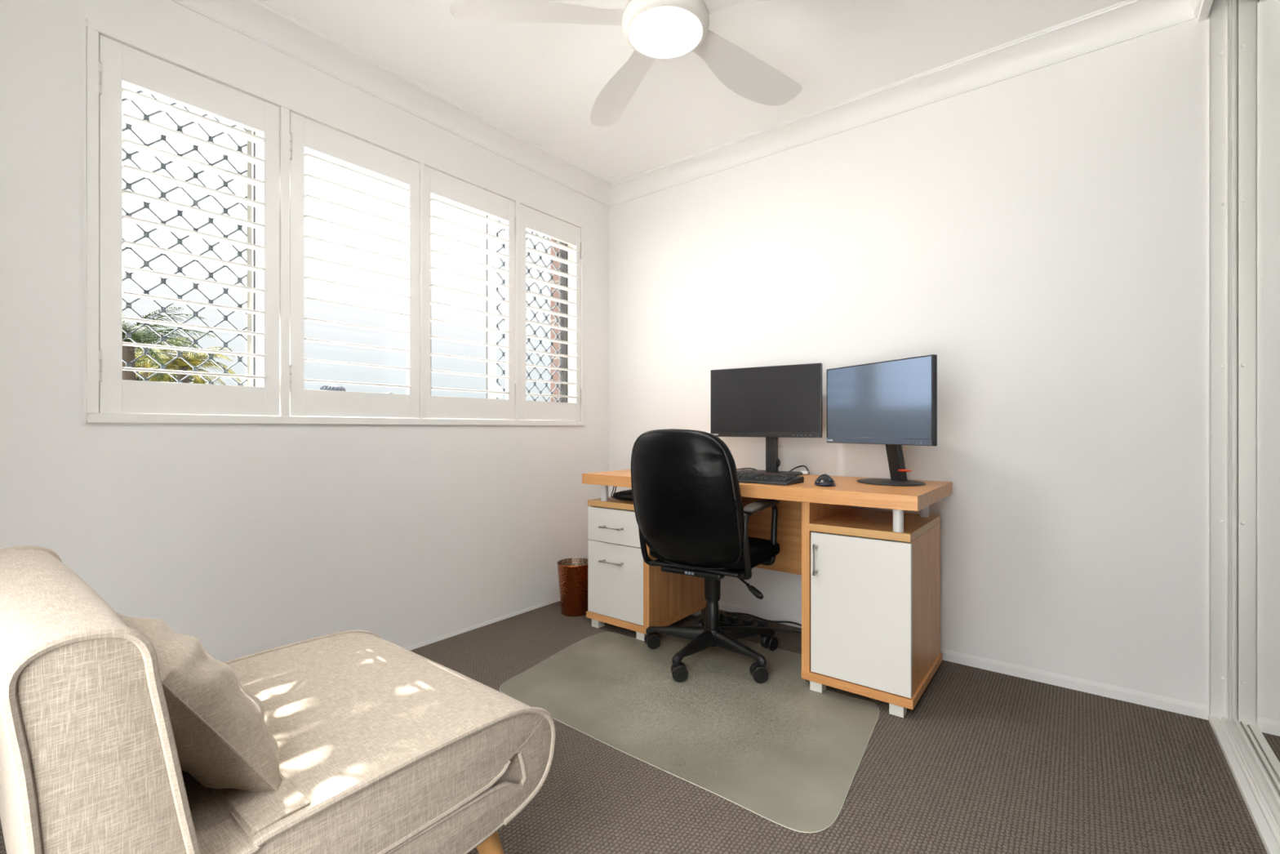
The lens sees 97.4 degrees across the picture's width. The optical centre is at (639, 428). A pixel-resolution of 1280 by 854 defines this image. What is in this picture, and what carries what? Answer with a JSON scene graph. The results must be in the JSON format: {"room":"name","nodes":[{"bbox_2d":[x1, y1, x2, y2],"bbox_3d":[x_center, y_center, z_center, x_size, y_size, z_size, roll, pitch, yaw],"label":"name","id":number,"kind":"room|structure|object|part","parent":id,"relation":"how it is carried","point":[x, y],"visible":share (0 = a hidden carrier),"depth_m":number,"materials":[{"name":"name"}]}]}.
{"room":"home office","nodes":[
{"label":"home office","id":0,"kind":"room"},
{"bbox_2d":[0,0,608,662],"bbox_3d":[-1.200,-0.249,2.265,0.130,2.408,3.120,0,0,38],"label":"wall","id":1,"kind":"structure","parent":0,"point":[243,540],"depth_m":1.94,"materials":[{"name":"white paint"}]},
{"bbox_2d":[85,17,584,426],"bbox_3d":[-0.981,-0.604,2.458,0.047,1.172,2.077,0,0,38],"label":"trim","id":2,"kind":"structure","parent":1,"relation":"attached to","point":[94,29],"depth_m":1.76,"materials":[{"name":"white paint"}]},
{"bbox_2d":[117,131,573,421],"bbox_3d":[-1.040,-0.604,2.508,0.080,1.143,2.049,0,0,38],"label":"window","id":3,"kind":"structure","parent":1,"relation":"in","point":[566,349],"depth_m":2.87,"materials":[{"name":"white metal"}]},
{"bbox_2d":[122,88,251,386],"bbox_3d":[-1.573,-0.604,1.911,0.016,1.135,0.433,0,0,38],"label":"security grille","id":4,"kind":"object","parent":3,"relation":"attached to","point":[128,126],"visible":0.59,"depth_m":1.94,"materials":[{"name":"grey metal"}]},
{"bbox_3d":[-1.573,-0.604,1.911,0.016,1.135,0.433,0,0,38],"label":"screen frame","id":5,"kind":"part","parent":4,"relation":"part of","materials":[{"name":"grey metal"}]},
{"bbox_2d":[98,35,279,415],"bbox_3d":[-1.457,-0.604,1.847,0.064,1.113,0.479,0,0,38],"label":"shutter","id":6,"kind":"object","parent":3,"relation":"attached to","point":[119,64],"visible":0.99,"depth_m":1.80,"materials":[{"name":"white paint"}]},
{"bbox_3d":[-1.455,-1.105,1.850,0.026,0.108,0.374,0,0,38],"label":"rail","id":7,"kind":"part","parent":6,"relation":"part of","materials":[{"name":"white paint"}]},
{"bbox_3d":[-1.455,-0.098,1.850,0.026,0.100,0.374,0,0,38],"label":"rail","id":8,"kind":"part","parent":6,"relation":"part of","materials":[{"name":"white paint"}]},
{"bbox_2d":[288,111,419,417],"bbox_3d":[-1.133,-0.604,2.262,0.064,1.113,0.518,0,0,38],"label":"shutter","id":9,"kind":"object","parent":3,"relation":"attached to","point":[306,134],"visible":1,"depth_m":2.23,"materials":[{"name":"white paint"}]},
{"bbox_3d":[-1.131,-1.105,2.265,0.026,0.108,0.417,0,0,38],"label":"rail","id":10,"kind":"part","parent":9,"relation":"part of","materials":[{"name":"white paint"}]},
{"bbox_3d":[-1.131,-0.098,2.265,0.026,0.100,0.417,0,0,38],"label":"rail","id":11,"kind":"part","parent":9,"relation":"part of","materials":[{"name":"white paint"}]},
{"bbox_2d":[424,165,516,419],"bbox_3d":[-0.802,-0.604,2.685,0.064,1.113,0.511,0,0,38],"label":"shutter","id":12,"kind":"object","parent":3,"relation":"attached to","point":[439,184],"visible":0.98,"depth_m":2.66,"materials":[{"name":"white paint"}]},
{"bbox_3d":[-0.808,-1.105,2.679,0.026,0.108,0.433,0,0,38],"label":"rail","id":13,"kind":"part","parent":12,"relation":"part of","materials":[{"name":"white paint"}]},
{"bbox_3d":[-0.808,-0.098,2.679,0.026,0.100,0.433,0,0,38],"label":"rail","id":14,"kind":"part","parent":12,"relation":"part of","materials":[{"name":"white paint"}]},
{"bbox_2d":[496,218,560,402],"bbox_3d":[-0.620,-0.604,3.129,0.016,1.135,0.520,0,0,38],"label":"screen","id":15,"kind":"object","parent":3,"relation":"attached to","point":[499,220],"visible":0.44,"depth_m":3.19,"materials":[{"name":"black metal"}]},
{"bbox_3d":[-0.620,-0.604,3.129,0.016,1.135,0.520,0,0,38],"label":"screen frame","id":16,"kind":"part","parent":15,"relation":"part of","materials":[{"name":"white"}]},
{"bbox_2d":[520,204,582,420],"bbox_3d":[-0.490,-0.604,3.084,0.064,1.113,0.455,0,0,38],"label":"shutter","id":17,"kind":"object","parent":3,"relation":"attached to","point":[533,220],"visible":0.99,"depth_m":3.06,"materials":[{"name":"white paint"}]},
{"bbox_3d":[-0.490,-1.105,3.085,0.026,0.108,0.373,0,0,38],"label":"rail","id":18,"kind":"part","parent":17,"relation":"part of","materials":[{"name":"white paint"}]},
{"bbox_3d":[-0.490,-0.098,3.085,0.026,0.100,0.373,0,0,38],"label":"rail","id":19,"kind":"part","parent":17,"relation":"part of","materials":[{"name":"white paint"}]},
{"bbox_2d":[170,0,610,206],"bbox_3d":[-1.115,-1.407,2.198,0.088,0.092,3.120,0,0,38],"label":"trim","id":20,"kind":"structure","parent":1,"relation":"attached to","point":[258,20],"depth_m":2.30,"materials":[{"name":"white paint"}]},
{"bbox_2d":[276,106,519,420],"bbox_3d":[-0.972,-0.604,2.471,0.045,1.119,1.097,0,0,38],"label":"trim","id":21,"kind":"structure","parent":1,"relation":"attached to","point":[284,113],"depth_m":2.04,"materials":[{"name":"white paint"}]},
{"bbox_2d":[404,597,559,650],"bbox_3d":[-1.149,0.946,2.225,0.001,0.018,3.120,0,0,38],"label":"baseboard","id":22,"kind":"structure","parent":1,"relation":"attached to","point":[491,621],"depth_m":2.70,"materials":[{"name":"white paint"}]},
{"bbox_2d":[551,238,559,402],"bbox_3d":[-1.262,0.955,2.390,0.119,6.000,6.000,0,0,38],"label":"wall","id":23,"kind":"structure","parent":0,"point":[556,360],"depth_m":3.38,"materials":[{"name":"brick"}]},
{"bbox_2d":[0,600,1267,853],"bbox_3d":[0.108,1.015,1.268,3.440,0.120,3.360,0,0,38],"label":"floor","id":24,"kind":"structure","parent":0,"point":[984,762],"depth_m":1.54,"materials":[{"name":"carpet"}]},
{"bbox_2d":[0,546,555,853],"bbox_3d":[-0.678,0.587,1.072,0.707,0.741,0.758,0,0,38],"label":"armchair","id":25,"kind":"object","parent":24,"relation":"on","point":[384,747],"visible":0.96,"depth_m":0.82,"materials":[{"name":"beige fabric"}]},
{"bbox_3d":[-0.858,0.444,0.845,0.700,0.451,0.174,0,0,38],"label":"backrest","id":26,"kind":"part","parent":25,"relation":"part of","materials":[{"name":"beige fabric"}]},
{"bbox_2d":[115,612,280,792],"bbox_3d":[-0.754,0.435,0.920,0.452,0.230,0.190,0,0,38],"label":"cushion","id":27,"kind":"object","parent":25,"relation":"on","point":[223,740],"visible":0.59,"depth_m":0.81,"materials":[{"name":"beige fabric"}]},
{"bbox_2d":[181,632,551,853],"bbox_3d":[-0.653,0.643,1.106,0.690,0.219,0.667,0,0,38],"label":"seat cushion","id":28,"kind":"object","parent":25,"relation":"on","point":[384,747],"depth_m":0.99,"materials":[{"name":"beige fabric"}]},
{"bbox_3d":[-0.281,0.846,1.085,0.106,0.224,0.047,0,0,-6],"label":"leg","id":29,"kind":"part","parent":25,"relation":"part of","materials":[{"name":"brown wood"}]},
{"bbox_2d":[556,557,587,616],"bbox_3d":[-0.338,0.824,2.930,0.187,0.262,0.187,0,0,38],"label":"waste bin","id":30,"kind":"object","parent":24,"relation":"on","point":[572,572],"visible":0.8,"depth_m":2.86,"materials":[{"name":"orange metal"}]},
{"bbox_2d":[499,631,879,832],"bbox_3d":[0.216,0.953,2.095,1.303,0.002,1.018,0,0,38],"label":"chair mat","id":31,"kind":"object","parent":24,"relation":"on","point":[797,797],"visible":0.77,"depth_m":1.86,"materials":[{"name":"beige plastic"}]},
{"bbox_2d":[631,428,780,683],"bbox_3d":[0.264,0.475,2.308,0.586,0.952,0.626,0,0,35],"label":"office chair","id":32,"kind":"object","parent":31,"relation":"on","point":[691,517],"visible":1,"depth_m":2.10,"materials":[{"name":"black leather"}]},
{"bbox_3d":[0.112,0.430,2.434,0.068,0.275,0.363,0,0,32],"label":"armrest","id":33,"kind":"part","parent":32,"relation":"part of","materials":[{"name":"black plastic"}]},
{"bbox_3d":[0.157,0.862,2.409,0.272,0.056,0.052,0,0,19],"label":"arm","id":34,"kind":"part","parent":32,"relation":"part of","materials":[{"name":"black plastic"}]},
{"bbox_3d":[0.168,0.273,2.141,0.457,0.547,0.241,0,0,32],"label":"backrest","id":35,"kind":"part","parent":32,"relation":"part of","materials":[{"name":"black leather"}]},
{"bbox_3d":[0.210,0.862,2.234,0.052,0.056,0.272,0,0,37],"label":"arm","id":36,"kind":"part","parent":32,"relation":"part of","materials":[{"name":"black plastic"}]},
{"bbox_3d":[0.307,0.862,2.515,0.052,0.056,0.272,0,0,1],"label":"arm","id":37,"kind":"part","parent":32,"relation":"part of","materials":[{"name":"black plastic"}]},
{"bbox_3d":[0.315,0.502,2.376,0.481,0.074,0.450,0,0,32],"label":"seat","id":38,"kind":"part","parent":32,"relation":"part of","materials":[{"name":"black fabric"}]},
{"bbox_3d":[0.394,0.862,2.231,0.052,0.056,0.272,0,0,-35],"label":"arm","id":39,"kind":"part","parent":32,"relation":"part of","materials":[{"name":"black plastic"}]},
{"bbox_3d":[0.453,0.862,2.404,0.272,0.056,0.052,0,0,-17],"label":"arm","id":40,"kind":"part","parent":32,"relation":"part of","materials":[{"name":"black plastic"}]},
{"bbox_3d":[0.394,0.601,2.211,0.027,0.084,0.231,0,0,-35],"label":"height lever","id":41,"kind":"part","parent":32,"relation":"part of","materials":[{"name":"black plastic"}]},
{"bbox_3d":[0.456,0.430,2.219,0.068,0.275,0.363,0,0,32],"label":"armrest","id":42,"kind":"part","parent":32,"relation":"part of","materials":[{"name":"black plastic"}]},
{"bbox_2d":[719,612,769,635],"bbox_3d":[0.476,0.925,2.681,0.320,0.058,0.056,0,0,34],"label":"power strip","id":43,"kind":"object","parent":24,"relation":"on","point":[732,620],"visible":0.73,"depth_m":2.67,"materials":[{"name":"black plastic"}]},
{"bbox_2d":[723,615,801,633],"bbox_3d":[0.613,0.940,2.695,0.562,0.024,0.044,0,0,35],"label":"cable","id":44,"kind":"object","parent":24,"relation":"on","point":[739,619],"visible":0.39,"depth_m":2.65,"materials":[{"name":"black plastic"}]},
{"bbox_2d":[724,612,801,626],"bbox_3d":[0.663,0.935,2.726,0.561,0.029,0.026,0,0,38],"label":"cable","id":45,"kind":"object","parent":24,"relation":"on","point":[740,613],"visible":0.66,"depth_m":2.76,"materials":[{"name":"black plastic"}]},
{"bbox_2d":[582,469,952,717],"bbox_3d":[0.494,0.585,2.500,1.484,0.739,0.620,0,0,38],"label":"desk","id":46,"kind":"object","parent":24,"relation":"on","point":[871,579],"visible":0.85,"depth_m":2.04,"materials":[{"name":"brown wood"}]},
{"bbox_3d":[-0.169,0.304,2.688,0.033,0.078,0.033,0,0,38],"label":"spacer post","id":47,"kind":"part","parent":46,"relation":"part of","materials":[{"name":"silver metal"}]},
{"bbox_3d":[-0.134,0.622,2.618,0.130,0.011,0.033,0,0,38],"label":"handle","id":48,"kind":"part","parent":46,"relation":"part of","materials":[{"name":"silver metal"}]},
{"bbox_3d":[-0.134,0.461,2.618,0.130,0.011,0.033,0,0,38],"label":"handle","id":49,"kind":"part","parent":46,"relation":"part of","materials":[{"name":"silver metal"}]},
{"bbox_3d":[-0.114,0.456,2.634,0.339,0.158,0.017,0,0,38],"label":"drawer","id":50,"kind":"part","parent":46,"relation":"part of","materials":[{"name":"white laminate"}]},
{"bbox_3d":[-0.114,0.712,2.634,0.339,0.344,0.017,0,0,38],"label":"drawer","id":51,"kind":"part","parent":46,"relation":"part of","materials":[{"name":"white laminate"}]},
{"bbox_2d":[612,488,632,501],"bbox_3d":[0.013,0.322,2.738,0.260,0.039,0.210,0,0,32],"label":"electronic box","id":52,"kind":"object","parent":46,"relation":"on","point":[626,495],"visible":0.34,"depth_m":2.68,"materials":[{"name":"black plastic"}]},
{"bbox_3d":[0.011,0.303,2.734,0.180,0.002,0.130,0,0,32],"label":"device lid","id":53,"kind":"part","parent":52,"relation":"part of","materials":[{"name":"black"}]},
{"bbox_2d":[736,467,757,470],"bbox_3d":[0.554,0.203,2.785,0.220,0.022,0.035,0,0,10],"label":"cable","id":54,"kind":"object","parent":46,"relation":"on","point":[743,468],"visible":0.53,"depth_m":2.78,"materials":[{"name":"black plastic"}]},
{"bbox_2d":[710,363,822,475],"bbox_3d":[0.592,-0.038,2.651,0.540,0.504,0.199,0,0,34],"label":"monitor","id":55,"kind":"object","parent":46,"relation":"on","point":[772,402],"visible":0.92,"depth_m":2.61,"materials":[{"name":"black plastic"}]},
{"bbox_2d":[737,471,804,485],"bbox_3d":[0.429,0.199,2.337,0.456,0.031,0.169,0,0,40],"label":"keyboard","id":56,"kind":"object","parent":46,"relation":"on","point":[743,477],"visible":0.44,"depth_m":2.23,"materials":[{"name":"black plastic"}]},
{"bbox_3d":[0.614,0.465,2.666,0.703,0.400,0.016,0,0,38],"label":"modesty panel","id":57,"kind":"part","parent":46,"relation":"part of","materials":[{"name":"brown wood"}]},
{"bbox_2d":[789,465,809,473],"bbox_3d":[0.753,0.193,2.674,0.110,0.042,0.010,0,0,35],"label":"cable","id":58,"kind":"object","parent":46,"relation":"on","point":[799,465],"visible":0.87,"depth_m":2.67,"materials":[{"name":"black plastic"}]},
{"bbox_2d":[800,471,808,474],"bbox_3d":[0.770,0.205,2.632,0.040,0.017,0.024,0,0,38],"label":"plug","id":59,"kind":"object","parent":46,"relation":"on","point":[802,472],"visible":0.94,"depth_m":2.62,"materials":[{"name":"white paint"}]},
{"bbox_3d":[0.629,0.469,2.021,0.011,0.110,0.033,0,0,38],"label":"handle","id":60,"kind":"part","parent":46,"relation":"part of","materials":[{"name":"silver metal"}]},
{"bbox_2d":[814,473,835,485],"bbox_3d":[0.706,0.193,2.146,0.077,0.043,0.116,0,0,20],"label":"mouse","id":61,"kind":"object","parent":46,"relation":"on","point":[824,479],"visible":1,"depth_m":2.10,"materials":[{"name":"black plastic"}]},
{"bbox_3d":[0.759,0.629,1.951,0.336,0.506,0.017,0,0,38],"label":"cupboard door","id":62,"kind":"part","parent":46,"relation":"part of","materials":[{"name":"white laminate"}]},
{"bbox_2d":[826,354,937,485],"bbox_3d":[0.990,-0.024,2.246,0.233,0.475,0.540,0,0,-23],"label":"monitor","id":63,"kind":"object","parent":46,"relation":"on","point":[892,403],"visible":1,"depth_m":2.18,"materials":[{"name":"black plastic"}]},
{"bbox_3d":[0.863,0.304,1.881,0.033,0.078,0.033,0,0,38],"label":"spacer post","id":64,"kind":"part","parent":46,"relation":"part of","materials":[{"name":"silver metal"}]},
{"bbox_3d":[1.111,0.304,2.197,0.033,0.078,0.033,0,0,38],"label":"spacer post","id":65,"kind":"part","parent":46,"relation":"part of","materials":[{"name":"silver metal"}]},
{"bbox_2d":[1208,715,1279,853],"bbox_3d":[0.980,0.944,0.560,0.194,0.022,3.120,0,0,38],"label":"trim","id":66,"kind":"structure","parent":24,"relation":"on","point":[1262,808],"depth_m":1.49,"materials":[{"name":"white"}]},
{"bbox_2d":[261,0,1125,183],"bbox_3d":[0.108,-1.503,1.268,3.440,0.100,3.360,0,0,38],"label":"ceiling","id":67,"kind":"structure","parent":0,"point":[540,82],"depth_m":2.20,"materials":[{"name":"white paint"}]},
{"bbox_2d":[449,0,802,126],"bbox_3d":[0.118,-1.329,1.714,1.219,0.248,1.244,0,0,38],"label":"ceiling fan","id":68,"kind":"object","parent":67,"relation":"hanging from","point":[660,29],"visible":1,"depth_m":1.75,"materials":[{"name":"white plastic"}]},
{"bbox_3d":[-0.293,-1.253,1.687,0.556,0.038,0.143,0,0,-2],"label":"fan blade","id":69,"kind":"part","parent":68,"relation":"part of","materials":[{"name":"white plastic"}]},
{"bbox_3d":[-0.076,-1.253,2.070,0.143,0.038,0.556,0,0,-20],"label":"fan blade","id":70,"kind":"part","parent":68,"relation":"part of","materials":[{"name":"white plastic"}]},
{"bbox_2d":[631,7,699,56],"bbox_3d":[0.079,-1.214,1.729,0.210,0.018,0.210,0,0,38],"label":"diffuser","id":71,"kind":"object","parent":68,"relation":"attached to","point":[655,31],"depth_m":1.71,"materials":[{"name":"white glass"}]},
{"bbox_3d":[0.404,-1.253,1.544,0.556,0.038,0.143,0,0,34],"label":"fan blade","id":72,"kind":"part","parent":68,"relation":"part of","materials":[{"name":"white plastic"}]},
{"bbox_3d":[0.355,-1.253,1.981,0.556,0.038,0.143,0,0,-38],"label":"fan blade","id":73,"kind":"part","parent":68,"relation":"part of","materials":[{"name":"white plastic"}]},
{"bbox_2d":[608,17,1208,705],"bbox_3d":[1.097,-0.249,2.526,3.430,2.408,0.120,0,0,38],"label":"wall","id":74,"kind":"structure","parent":0,"point":[1042,233],"depth_m":2.19,"materials":[{"name":"white paint"}]},
{"bbox_2d":[608,0,1196,207],"bbox_3d":[0.802,-1.407,2.624,2.583,0.092,0.088,0,0,38],"label":"trim","id":75,"kind":"structure","parent":74,"relation":"attached to","point":[1127,20],"depth_m":2.32,"materials":[{"name":"white paint"}]},
{"bbox_2d":[718,600,1208,719],"bbox_3d":[0.838,0.932,2.650,2.609,0.046,0.004,0,0,38],"label":"baseboard","id":76,"kind":"structure","parent":74,"relation":"attached to","point":[1165,703],"depth_m":2.09,"materials":[{"name":"white paint"}]},
{"bbox_2d":[1186,0,1202,17],"bbox_3d":[0.851,-1.407,0.662,0.088,0.092,3.120,0,0,38],"label":"trim","id":77,"kind":"structure","parent":74,"relation":"attached to","point":[1195,4],"depth_m":1.84,"materials":[{"name":"white paint"}]},
{"bbox_2d":[1197,0,1213,22],"bbox_3d":[0.895,-1.399,0.627,0.024,0.108,3.120,0,0,38],"label":"trim","id":78,"kind":"structure","parent":74,"relation":"attached to","point":[1206,6],"depth_m":1.81,"materials":[{"name":"white paint"}]},
{"bbox_2d":[1208,0,1232,722],"bbox_3d":[1.941,-0.231,1.787,0.191,2.372,0.004,0,0,38],"label":"trim","id":79,"kind":"structure","parent":74,"relation":"attached to","point":[1218,10],"depth_m":1.83,"materials":[{"name":"white wood"}]},
{"bbox_2d":[1220,50,1225,679],"bbox_3d":[1.889,-0.205,1.824,0.011,2.042,0.004,0,0,38],"label":"trim","id":80,"kind":"structure","parent":74,"relation":"attached to","point":[1221,51],"depth_m":1.82,"materials":[{"name":"white paint"}]},
{"bbox_2d":[1231,0,1279,812],"bbox_3d":[1.590,-0.237,1.390,0.026,2.349,1.038,0,0,38],"label":"mirror door","id":81,"kind":"structure","parent":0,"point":[1255,24],"depth_m":1.58,"materials":[{"name":"white metal"}]},
{"label":"outside","id":82,"kind":"structure","parent":0,"visible":0},
{"bbox_3d":[-26.510,4.105,43.064,89.740,0.300,150.000,0,0,38],"label":"ground","id":83,"kind":"structure","parent":82,"visible":0},
{"bbox_2d":[134,337,199,382],"bbox_3d":[-15.051,0.366,16.998,3.135,7.201,2.991,0,0,-18],"label":"palm tree","id":84,"kind":"object","parent":83,"relation":"on","point":[153,348],"visible":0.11,"depth_m":16.94,"materials":[{"name":"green plant"}]},
{"bbox_2d":[135,358,199,383],"bbox_3d":[-16.567,0.678,17.970,4.139,6.554,4.108,0,0,38],"label":"leafy tree","id":85,"kind":"object","parent":83,"relation":"on","point":[189,378],"visible":0.03,"depth_m":18.18,"materials":[{"name":"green plant"}]},
{"bbox_2d":[122,306,215,382],"bbox_3d":[-10.031,0.666,11.112,2.515,6.600,2.557,0,0,-11],"label":"palm tree","id":86,"kind":"object","parent":83,"relation":"on","point":[128,352],"visible":0.3,"depth_m":11.09,"materials":[{"name":"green plant"}]},
{"bbox_2d":[136,371,214,384],"bbox_3d":[-20.160,0.687,23.977,4.586,6.536,4.570,0,0,38],"label":"leafy tree","id":87,"kind":"object","parent":83,"relation":"on","point":[139,371],"visible":0.02,"depth_m":24.03,"materials":[{"name":"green plant"}]},
{"bbox_2d":[134,341,243,386],"bbox_3d":[-10.643,1.020,13.087,2.386,5.893,2.335,0,0,-33],"label":"palm tree","id":88,"kind":"object","parent":83,"relation":"on","point":[179,364],"visible":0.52,"depth_m":12.95,"materials":[{"name":"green plant"}]},
{"bbox_2d":[430,271,431,395],"bbox_3d":[-4.091,-0.850,6.870,2.852,9.611,5.461,0,0,38],"label":"leafy tree","id":89,"kind":"object","parent":83,"relation":"on","point":[430,271],"visible":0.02,"depth_m":7.92,"materials":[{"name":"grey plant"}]},
{"bbox_3d":[-5.902,1.624,13.682,5.000,4.662,6.600,0,0,38],"label":"house","id":90,"kind":"object","parent":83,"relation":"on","visible":0},
{"bbox_2d":[320,385,346,391],"bbox_3d":[-6.826,-0.792,12.500,0.525,0.330,0.525,0,0,38],"label":"roof vent","id":91,"kind":"object","parent":90,"relation":"on","point":[334,388],"visible":0.52,"depth_m":12.33,"materials":[{"name":"grey metal"}]}
]}

